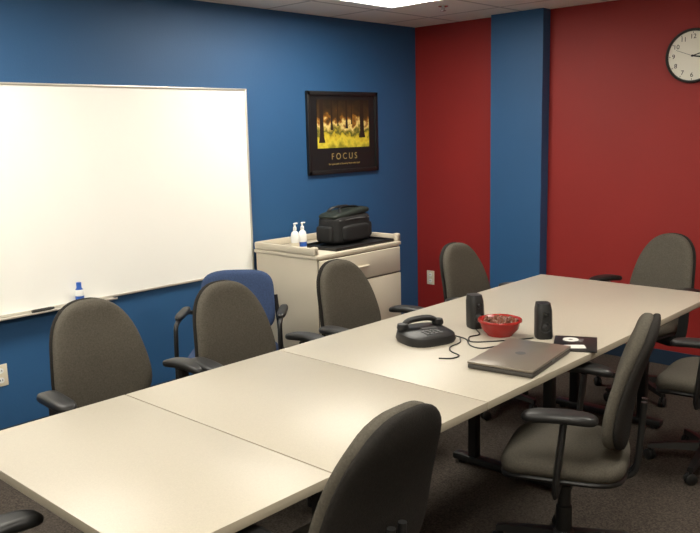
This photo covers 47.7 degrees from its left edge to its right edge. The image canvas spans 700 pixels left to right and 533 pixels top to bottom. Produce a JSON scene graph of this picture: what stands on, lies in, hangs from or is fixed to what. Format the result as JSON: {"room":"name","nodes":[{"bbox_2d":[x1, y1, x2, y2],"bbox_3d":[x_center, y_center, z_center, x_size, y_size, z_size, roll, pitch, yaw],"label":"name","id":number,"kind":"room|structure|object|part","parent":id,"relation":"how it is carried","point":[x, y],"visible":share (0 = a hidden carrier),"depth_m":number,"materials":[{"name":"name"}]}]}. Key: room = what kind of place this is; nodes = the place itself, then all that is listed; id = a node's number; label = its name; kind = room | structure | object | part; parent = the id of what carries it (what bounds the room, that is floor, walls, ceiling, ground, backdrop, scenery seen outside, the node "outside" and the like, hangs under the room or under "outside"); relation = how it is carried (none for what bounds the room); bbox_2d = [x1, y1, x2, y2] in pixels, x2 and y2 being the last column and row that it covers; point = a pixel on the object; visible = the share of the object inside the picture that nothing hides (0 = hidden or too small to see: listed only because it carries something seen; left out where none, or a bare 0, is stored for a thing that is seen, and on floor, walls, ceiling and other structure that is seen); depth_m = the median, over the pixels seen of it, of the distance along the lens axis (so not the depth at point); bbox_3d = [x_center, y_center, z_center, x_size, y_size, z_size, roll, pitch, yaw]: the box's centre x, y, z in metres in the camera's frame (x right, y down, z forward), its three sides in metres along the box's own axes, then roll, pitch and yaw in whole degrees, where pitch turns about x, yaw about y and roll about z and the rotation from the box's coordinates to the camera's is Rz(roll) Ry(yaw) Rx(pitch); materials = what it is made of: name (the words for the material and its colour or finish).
{"room":"conference room","nodes":[
{"label":"conference room","id":0,"kind":"room"},
{"bbox_2d":[0,0,417,428],"bbox_3d":[-1.812,-0.265,4.208,0.100,2.440,7.060,7,13,42],"label":"wall","id":1,"kind":"structure","parent":0,"point":[276,56],"depth_m":5.18,"materials":[{"name":"blue paint"}]},
{"bbox_2d":[0,363,8,386],"bbox_3d":[-1.853,0.579,4.203,0.010,0.118,0.075,7,13,42],"label":"wall outlet","id":2,"kind":"object","parent":1,"relation":"attached to","point":[4,381],"visible":1,"depth_m":4.21,"materials":[{"name":"beige plastic"}]},
{"bbox_2d":[0,82,254,317],"bbox_3d":[-1.509,-0.399,4.425,0.022,1.212,2.460,7,13,42],"label":"whiteboard","id":3,"kind":"object","parent":1,"relation":"attached to","point":[113,190],"visible":0.89,"depth_m":4.58,"materials":[{"name":"plastic"}]},
{"bbox_2d":[0,297,117,320],"bbox_3d":[-1.816,0.271,4.150,0.077,0.010,1.300,7,13,42],"label":"tray","id":4,"kind":"object","parent":3,"relation":"attached to","point":[112,298],"depth_m":4.23,"materials":[{"name":"silver metal"}]},
{"bbox_2d":[31,307,54,312],"bbox_3d":[-1.663,0.234,4.293,0.018,0.018,0.125,7,13,42],"label":"marker pen","id":5,"kind":"object","parent":4,"relation":"on","point":[46,308],"visible":1,"depth_m":4.28,"materials":[{"name":"black plastic"}]},
{"bbox_2d":[75,282,83,299],"bbox_3d":[-1.517,0.150,4.441,0.048,0.125,0.048,7,13,42],"label":"spray bottle","id":6,"kind":"object","parent":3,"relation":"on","point":[79,293],"visible":0.66,"depth_m":4.42,"materials":[{"name":"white plastic"}]},
{"bbox_3d":[-1.524,-0.990,4.324,0.022,0.012,2.460,7,13,42],"label":"frame","id":7,"kind":"part","parent":3,"relation":"part of","materials":[{"name":"silver metal"}]},
{"bbox_3d":[-1.494,0.193,4.525,0.022,0.012,2.460,7,13,42],"label":"frame","id":8,"kind":"part","parent":3,"relation":"part of","materials":[{"name":"silver metal"}]},
{"bbox_3d":[-0.677,-0.569,5.303,0.022,1.200,0.012,7,13,42],"label":"frame","id":9,"kind":"part","parent":3,"relation":"part of","materials":[{"name":"silver metal"}]},
{"bbox_2d":[0,313,403,430],"bbox_3d":[-1.743,0.893,4.369,0.008,0.100,6.860,7,13,42],"label":"baseboard","id":10,"kind":"structure","parent":1,"relation":"attached to","point":[402,313],"depth_m":4.38,"materials":[{"name":"blue plastic"}]},
{"bbox_2d":[305,91,378,175],"bbox_3d":[-0.047,-1.002,5.926,0.026,0.600,0.760,7,13,42],"label":"framed poster","id":11,"kind":"object","parent":1,"relation":"attached to","point":[342,127],"visible":1,"depth_m":5.90,"materials":[{"name":"paper"}]},
{"bbox_3d":[-0.295,-0.951,5.664,0.026,0.600,0.030,7,13,42],"label":"frame","id":12,"kind":"part","parent":11,"relation":"part of","materials":[{"name":"black plastic"}]},
{"bbox_3d":[-0.054,-1.283,5.879,0.026,0.030,0.760,7,13,42],"label":"frame","id":13,"kind":"part","parent":11,"relation":"part of","materials":[{"name":"black plastic"}]},
{"bbox_2d":[316,99,368,148],"bbox_3d":[-0.046,-1.066,5.914,0.002,0.350,0.560,7,13,42],"label":"picture","id":14,"kind":"object","parent":11,"relation":"attached to","point":[340,123],"depth_m":5.90},
{"bbox_3d":[-0.040,-0.721,5.974,0.026,0.030,0.760,7,13,42],"label":"frame","id":15,"kind":"part","parent":11,"relation":"part of","materials":[{"name":"black plastic"}]},
{"bbox_3d":[0.202,-1.053,6.189,0.026,0.600,0.030,7,13,42],"label":"frame","id":16,"kind":"part","parent":11,"relation":"part of","materials":[{"name":"black plastic"}]},
{"bbox_2d":[0,354,699,532],"bbox_3d":[0.358,1.268,2.453,5.940,0.100,7.060,7,13,42],"label":"floor","id":17,"kind":"structure","parent":0,"point":[466,497],"depth_m":3.57,"materials":[{"name":"carpet"}]},
{"bbox_2d":[0,509,43,532],"bbox_3d":[-0.680,0.864,1.773,0.675,0.973,0.544,7,13,42],"label":"office chair","id":18,"kind":"object","parent":17,"relation":"on","point":[17,521],"visible":1,"depth_m":1.98,"materials":[{"name":"plastic"}]},
{"bbox_2d":[36,297,202,532],"bbox_3d":[-0.878,0.637,3.153,0.602,0.970,0.602,-2,10,-2],"label":"office chair","id":19,"kind":"object","parent":17,"relation":"on","point":[97,353],"visible":0.3,"depth_m":3.21,"materials":[{"name":"fabric"}]},
{"bbox_3d":[-1.025,0.652,2.993,0.197,0.312,0.048,-8,12,-36],"label":"arm post","id":20,"kind":"part","parent":19,"relation":"part of","materials":[{"name":"black plastic"}]},
{"bbox_3d":[-1.036,0.373,3.251,0.149,0.475,0.431,7,13,42],"label":"backrest","id":21,"kind":"part","parent":19,"relation":"part of","materials":[{"name":"fabric"}]},
{"bbox_3d":[-0.730,0.592,3.304,0.048,0.312,0.197,5,11,32],"label":"arm post","id":22,"kind":"part","parent":19,"relation":"part of","materials":[{"name":"black plastic"}]},
{"bbox_2d":[173,269,287,379],"bbox_3d":[-0.641,0.478,4.409,0.602,0.850,0.527,-1,10,0],"label":"armchair","id":23,"kind":"object","parent":17,"relation":"on","point":[258,282],"visible":0.37,"depth_m":4.55,"materials":[{"name":"fabric"}]},
{"bbox_3d":[-0.912,0.576,4.423,0.055,0.642,0.467,-1,10,4],"label":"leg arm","id":24,"kind":"part","parent":23,"relation":"part of","materials":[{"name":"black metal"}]},
{"bbox_3d":[-0.641,0.480,4.365,0.480,0.075,0.440,-1,10,0],"label":"seat","id":25,"kind":"part","parent":23,"relation":"part of","materials":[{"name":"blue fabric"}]},
{"bbox_3d":[-0.647,0.197,4.573,0.431,0.350,0.109,-1,10,0],"label":"backrest","id":26,"kind":"part","parent":23,"relation":"part of","materials":[{"name":"blue fabric"}]},
{"bbox_3d":[-0.407,0.502,4.639,0.060,0.692,0.071,-1,10,0],"label":"leg","id":27,"kind":"part","parent":23,"relation":"part of","materials":[{"name":"black metal"}]},
{"bbox_3d":[-0.365,0.562,4.422,0.055,0.642,0.467,-2,10,-4],"label":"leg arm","id":28,"kind":"part","parent":23,"relation":"part of","materials":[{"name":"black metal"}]},
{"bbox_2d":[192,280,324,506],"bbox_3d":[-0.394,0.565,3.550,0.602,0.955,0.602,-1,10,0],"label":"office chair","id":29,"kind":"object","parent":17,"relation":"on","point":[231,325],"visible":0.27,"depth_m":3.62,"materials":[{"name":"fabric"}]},
{"bbox_3d":[-0.548,0.307,3.653,0.149,0.475,0.431,8,14,44],"label":"backrest","id":30,"kind":"part","parent":29,"relation":"part of","materials":[{"name":"fabric"}]},
{"bbox_2d":[254,232,400,347],"bbox_3d":[-0.125,0.246,5.513,0.628,0.909,0.850,7,13,42],"label":"cabinet","id":31,"kind":"object","parent":17,"relation":"on","point":[293,270],"visible":0.33,"depth_m":5.24,"materials":[{"name":"laminate"}]},
{"bbox_3d":[-0.425,-0.117,5.157,0.580,0.045,0.022,7,13,42],"label":"rail","id":32,"kind":"part","parent":31,"relation":"part of","materials":[{"name":"laminate"}]},
{"bbox_3d":[-0.357,-0.202,5.646,0.020,0.045,0.820,7,13,42],"label":"rail","id":33,"kind":"part","parent":31,"relation":"part of","materials":[{"name":"laminate"}]},
{"bbox_2d":[291,223,299,246],"bbox_3d":[-0.356,-0.187,5.133,0.055,0.192,0.055,7,13,42],"label":"pump bottle","id":34,"kind":"object","parent":31,"relation":"on","point":[294,235],"visible":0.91,"depth_m":5.11,"materials":[{"name":"white plastic"}]},
{"bbox_2d":[299,222,306,247],"bbox_3d":[-0.310,-0.194,5.167,0.055,0.192,0.055,7,13,42],"label":"lotion bottle","id":35,"kind":"object","parent":31,"relation":"on","point":[302,233],"visible":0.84,"depth_m":5.15,"materials":[{"name":"white plastic"}]},
{"bbox_3d":[-0.224,-0.093,4.978,0.040,0.055,0.040,7,13,42],"label":"post","id":36,"kind":"part","parent":31,"relation":"part of","materials":[{"name":"laminate"}]},
{"bbox_2d":[307,236,393,251],"bbox_3d":[-0.015,-0.163,5.448,0.342,0.022,0.582,7,13,42],"label":"serving tray","id":37,"kind":"object","parent":31,"relation":"on","point":[372,240],"visible":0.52,"depth_m":5.38,"materials":[{"name":"black plastic"}]},
{"bbox_2d":[316,204,371,243],"bbox_3d":[-0.029,-0.297,5.484,0.225,0.256,0.456,7,13,40],"label":"duffel bag","id":38,"kind":"object","parent":37,"relation":"on","point":[347,223],"visible":1,"depth_m":5.36,"materials":[{"name":"black fabric"}]},
{"bbox_3d":[-0.077,-0.372,5.511,0.062,0.115,0.246,7,13,40],"label":"handle","id":39,"kind":"part","parent":38,"relation":"part of","materials":[{"name":"black fabric"}]},
{"bbox_3d":[-0.003,-0.363,5.449,0.062,0.115,0.246,7,13,40],"label":"handle","id":40,"kind":"part","parent":38,"relation":"part of","materials":[{"name":"black fabric"}]},
{"bbox_3d":[0.133,-0.231,5.746,0.580,0.045,0.022,7,13,42],"label":"rail","id":41,"kind":"part","parent":31,"relation":"part of","materials":[{"name":"laminate"}]},
{"bbox_3d":[0.327,-0.206,5.560,0.040,0.055,0.040,7,13,42],"label":"post","id":42,"kind":"part","parent":31,"relation":"part of","materials":[{"name":"laminate"}]},
{"bbox_2d":[235,400,441,532],"bbox_3d":[-0.042,0.787,2.132,0.562,0.971,0.675,7,13,42],"label":"office chair","id":43,"kind":"object","parent":17,"relation":"on","point":[381,482],"visible":0.91,"depth_m":1.87,"materials":[{"name":"fabric"}]},
{"bbox_3d":[-0.073,0.840,2.172,0.445,0.095,0.468,7,13,42],"label":"seat","id":44,"kind":"part","parent":43,"relation":"part of","materials":[{"name":"fabric"}]},
{"bbox_3d":[0.082,0.558,1.970,0.164,0.475,0.431,7,13,42],"label":"backrest","id":45,"kind":"part","parent":43,"relation":"part of","materials":[{"name":"fabric"}]},
{"bbox_2d":[0,274,699,532],"bbox_3d":[0.377,0.698,3.293,1.015,0.740,3.415,7,13,42],"label":"conference table","id":46,"kind":"object","parent":17,"relation":"on","point":[229,448],"visible":0.75,"depth_m":2.55,"materials":[{"name":"laminate"}]},
{"bbox_3d":[-0.124,0.763,3.047,0.045,0.640,0.045,7,13,42],"label":"post","id":47,"kind":"part","parent":46,"relation":"part of","materials":[{"name":"black metal"}]},
{"bbox_2d":[396,315,455,347],"bbox_3d":[0.320,0.265,3.351,0.235,0.097,0.220,-6,11,-26],"label":"desk telephone","id":48,"kind":"object","parent":46,"relation":"on","point":[424,334],"visible":1,"depth_m":3.31,"materials":[{"name":"black plastic"}]},
{"bbox_2d":[439,337,460,358],"bbox_3d":[0.436,0.332,3.213,0.071,0.006,0.323,2,10,22],"label":"power cord","id":49,"kind":"object","parent":46,"relation":"on","point":[460,337],"visible":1,"depth_m":3.14,"materials":[{"name":"black plastic"}]},
{"bbox_3d":[0.598,0.615,3.809,0.045,0.640,0.045,7,13,42],"label":"post","id":50,"kind":"part","parent":46,"relation":"part of","materials":[{"name":"black metal"}]},
{"bbox_2d":[455,335,493,348],"bbox_3d":[0.561,0.318,3.277,0.309,0.006,0.166,3,11,24],"label":"cable","id":51,"kind":"object","parent":46,"relation":"on","point":[455,335],"visible":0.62,"depth_m":3.22,"materials":[{"name":"black plastic"}]},
{"bbox_2d":[466,293,483,328],"bbox_3d":[0.561,0.199,3.549,0.070,0.148,0.089,-5,10,-18],"label":"speaker","id":52,"kind":"object","parent":46,"relation":"on","point":[474,302],"visible":0.78,"depth_m":3.52},
{"bbox_2d":[478,314,521,337],"bbox_3d":[0.646,0.254,3.415,0.190,0.081,0.190,7,13,42],"label":"bowl","id":53,"kind":"object","parent":46,"relation":"on","point":[493,325],"visible":1,"depth_m":3.37,"materials":[{"name":"red plastic"}]},
{"bbox_2d":[468,329,533,342],"bbox_3d":[0.610,0.304,3.348,0.271,0.006,0.194,6,12,36],"label":"cable","id":54,"kind":"object","parent":46,"relation":"on","point":[476,329],"visible":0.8,"depth_m":3.31,"materials":[{"name":"black plastic"}]},
{"bbox_2d":[467,338,570,377],"bbox_3d":[0.652,0.345,3.024,0.260,0.032,0.388,5,12,35],"label":"laptop","id":55,"kind":"object","parent":46,"relation":"on","point":[512,356],"visible":1,"depth_m":2.97,"materials":[{"name":"grey metal"}]},
{"bbox_2d":[534,301,552,339],"bbox_3d":[0.818,0.227,3.348,0.070,0.148,0.089,-2,10,-1],"label":"speaker","id":56,"kind":"object","parent":46,"relation":"on","point":[543,326],"visible":1,"depth_m":3.32},
{"bbox_3d":[0.890,0.653,3.539,0.045,0.640,0.045,7,13,42],"label":"post","id":57,"kind":"part","parent":46,"relation":"part of","materials":[{"name":"black metal"}]},
{"bbox_3d":[1.292,0.472,4.543,0.045,0.640,0.045,7,13,42],"label":"post","id":58,"kind":"part","parent":46,"relation":"part of","materials":[{"name":"black metal"}]},
{"bbox_2d":[554,335,596,352],"bbox_3d":[0.919,0.314,3.231,0.170,0.010,0.220,2,10,17],"label":"folder","id":59,"kind":"object","parent":46,"relation":"on","point":[577,343],"visible":0.91,"depth_m":3.23,"materials":[{"name":"black plastic"}]},
{"bbox_3d":[1.585,0.511,4.273,0.045,0.640,0.045,7,13,42],"label":"post","id":60,"kind":"part","parent":46,"relation":"part of","materials":[{"name":"black metal"}]},
{"bbox_2d":[316,259,423,336],"bbox_3d":[0.121,0.459,4.075,0.551,0.958,0.675,7,13,41],"label":"office chair","id":61,"kind":"object","parent":17,"relation":"on","point":[347,300],"visible":0.29,"depth_m":4.11,"materials":[{"name":"fabric"}]},
{"bbox_3d":[-0.020,0.204,4.152,0.149,0.475,0.431,7,13,41],"label":"backrest","id":62,"kind":"part","parent":61,"relation":"part of","materials":[{"name":"fabric"}]},
{"bbox_2d":[439,242,537,419],"bbox_3d":[0.836,0.352,4.632,0.602,0.950,0.602,-2,10,-2],"label":"office chair","id":63,"kind":"object","parent":17,"relation":"on","point":[462,271],"visible":0.24,"depth_m":4.67,"materials":[{"name":"fabric"}]},
{"bbox_3d":[0.678,0.098,4.731,0.149,0.475,0.431,7,13,42],"label":"backrest","id":64,"kind":"part","parent":63,"relation":"part of","materials":[{"name":"fabric"}]},
{"bbox_3d":[0.966,0.744,4.602,0.232,0.056,0.052,6,12,38],"label":"leg","id":65,"kind":"part","parent":63,"relation":"part of","materials":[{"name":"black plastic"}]},
{"bbox_2d":[492,313,660,532],"bbox_3d":[0.804,0.633,2.926,0.602,0.970,0.602,-5,10,-21],"label":"office chair","id":66,"kind":"object","parent":17,"relation":"on","point":[563,448],"visible":0.98,"depth_m":2.75,"materials":[{"name":"fabric"}]},
{"bbox_3d":[0.680,1.013,3.066,0.232,0.056,0.052,4,11,29],"label":"leg","id":67,"kind":"part","parent":66,"relation":"part of","materials":[{"name":"black plastic"}]},
{"bbox_3d":[0.718,0.653,2.727,0.048,0.312,0.197,1,10,12],"label":"arm post","id":68,"kind":"part","parent":66,"relation":"part of","materials":[{"name":"black plastic"}]},
{"bbox_3d":[0.801,0.688,2.937,0.445,0.095,0.468,3,10,23],"label":"seat","id":69,"kind":"part","parent":66,"relation":"part of","materials":[{"name":"fabric"}]},
{"bbox_3d":[0.886,0.582,3.119,0.048,0.312,0.197,5,12,33],"label":"arm post","id":70,"kind":"part","parent":66,"relation":"part of","materials":[{"name":"black plastic"}]},
{"bbox_3d":[0.952,1.016,3.010,0.232,0.056,0.052,-3,10,-6],"label":"leg","id":71,"kind":"part","parent":66,"relation":"part of","materials":[{"name":"black plastic"}]},
{"bbox_3d":[0.989,0.398,2.804,0.149,0.475,0.431,3,10,23],"label":"backrest","id":72,"kind":"part","parent":66,"relation":"part of","materials":[{"name":"fabric"}]},
{"bbox_2d":[589,233,699,407],"bbox_3d":[1.751,0.301,4.766,0.602,0.960,0.602,1,10,14],"label":"office chair","id":73,"kind":"object","parent":17,"relation":"on","point":[668,261],"visible":0.34,"depth_m":4.76,"materials":[{"name":"fabric"}]},
{"bbox_3d":[1.629,0.701,4.754,0.233,0.056,0.052,-7,11,-30],"label":"leg","id":74,"kind":"part","parent":73,"relation":"part of","materials":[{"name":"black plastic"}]},
{"bbox_3d":[1.900,0.685,4.813,0.232,0.056,0.052,0,10,6],"label":"leg","id":75,"kind":"part","parent":73,"relation":"part of","materials":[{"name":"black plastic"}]},
{"bbox_3d":[1.785,0.709,4.687,0.052,0.056,0.232,-3,10,-12],"label":"leg","id":76,"kind":"part","parent":73,"relation":"part of","materials":[{"name":"black plastic"}]},
{"bbox_3d":[1.923,0.039,4.830,0.149,0.475,0.431,-7,11,-30],"label":"backrest","id":77,"kind":"part","parent":73,"relation":"part of","materials":[{"name":"fabric"}]},
{"bbox_3d":[1.748,0.351,4.772,0.445,0.095,0.468,-7,11,-30],"label":"seat","id":78,"kind":"part","parent":73,"relation":"part of","materials":[{"name":"fabric"}]},
{"bbox_3d":[1.861,0.309,4.579,0.048,0.312,0.197,-10,13,-41],"label":"arm post","id":79,"kind":"part","parent":73,"relation":"part of","materials":[{"name":"black plastic"}]},
{"bbox_2d":[643,337,699,485],"bbox_3d":[1.701,0.474,3.712,0.602,0.975,0.602,-3,10,-7],"label":"office chair","id":80,"kind":"object","parent":17,"relation":"on","point":[682,377],"visible":1,"depth_m":3.65,"materials":[{"name":"fabric"}]},
{"bbox_3d":[1.568,0.860,3.835,0.232,0.056,0.052,2,10,21],"label":"leg","id":81,"kind":"part","parent":80,"relation":"part of","materials":[{"name":"black plastic"}]},
{"bbox_3d":[1.698,0.531,3.725,0.445,0.095,0.468,6,12,37],"label":"seat","id":82,"kind":"part","parent":80,"relation":"part of","materials":[{"name":"fabric"}]},
{"bbox_3d":[1.712,0.840,3.927,0.052,0.056,0.232,-1,10,3],"label":"leg","id":83,"kind":"part","parent":80,"relation":"part of","materials":[{"name":"black plastic"}]},
{"bbox_3d":[1.616,0.886,3.670,0.052,0.056,0.233,6,12,37],"label":"leg","id":84,"kind":"part","parent":80,"relation":"part of","materials":[{"name":"black plastic"}]},
{"bbox_3d":[1.568,0.493,3.542,0.048,0.312,0.197,3,11,26],"label":"arm post","id":85,"kind":"part","parent":80,"relation":"part of","materials":[{"name":"black plastic"}]},
{"bbox_2d":[197,0,613,27],"bbox_3d":[0.294,-1.235,2.026,5.940,0.100,7.060,7,13,42],"label":"ceiling","id":86,"kind":"structure","parent":0,"point":[427,14],"depth_m":5.43,"materials":[{"name":"tile"}]},
{"bbox_2d":[333,0,443,8],"bbox_3d":[0.086,-1.614,4.639,0.620,0.020,1.220,7,13,42],"label":"ceiling light","id":87,"kind":"object","parent":86,"relation":"in","point":[390,4],"depth_m":5.05,"materials":[{"name":"white plastic"}]},
{"bbox_2d":[438,5,447,10],"bbox_3d":[0.627,-1.737,5.327,0.070,0.036,0.070,7,13,42],"label":"sprinkler head","id":88,"kind":"object","parent":86,"relation":"attached to","point":[441,6],"visible":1,"depth_m":5.31},
{"bbox_2d":[490,8,550,288],"bbox_3d":[1.261,-0.636,5.928,0.430,2.440,0.100,7,13,42],"label":"column","id":89,"kind":"structure","parent":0,"point":[520,40],"depth_m":5.83,"materials":[{"name":"blue paint"}]},
{"bbox_2d":[415,0,699,355],"bbox_3d":[2.695,-0.470,4.742,5.740,2.440,0.100,7,13,42],"label":"wall","id":90,"kind":"structure","parent":0,"point":[624,135],"depth_m":5.56,"materials":[{"name":"red paint"}]},
{"bbox_2d":[427,270,433,284],"bbox_3d":[0.679,0.093,6.683,0.075,0.118,0.010,7,13,42],"label":"wall outlet","id":91,"kind":"object","parent":90,"relation":"attached to","point":[430,274],"visible":1,"depth_m":6.68,"materials":[{"name":"beige plastic"}]},
{"bbox_2d":[604,343,699,364],"bbox_3d":[3.134,0.749,4.488,4.520,0.100,0.008,7,13,42],"label":"baseboard","id":92,"kind":"structure","parent":90,"relation":"attached to","point":[659,356],"depth_m":5.41,"materials":[{"name":"blue plastic"}]},
{"bbox_2d":[665,28,699,82],"bbox_3d":[2.159,-1.327,4.987,0.336,0.336,0.036,7,13,42],"label":"wall clock","id":93,"kind":"object","parent":90,"relation":"attached to","point":[682,58],"visible":1,"depth_m":5.01,"materials":[{"name":"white plastic"}]}
]}

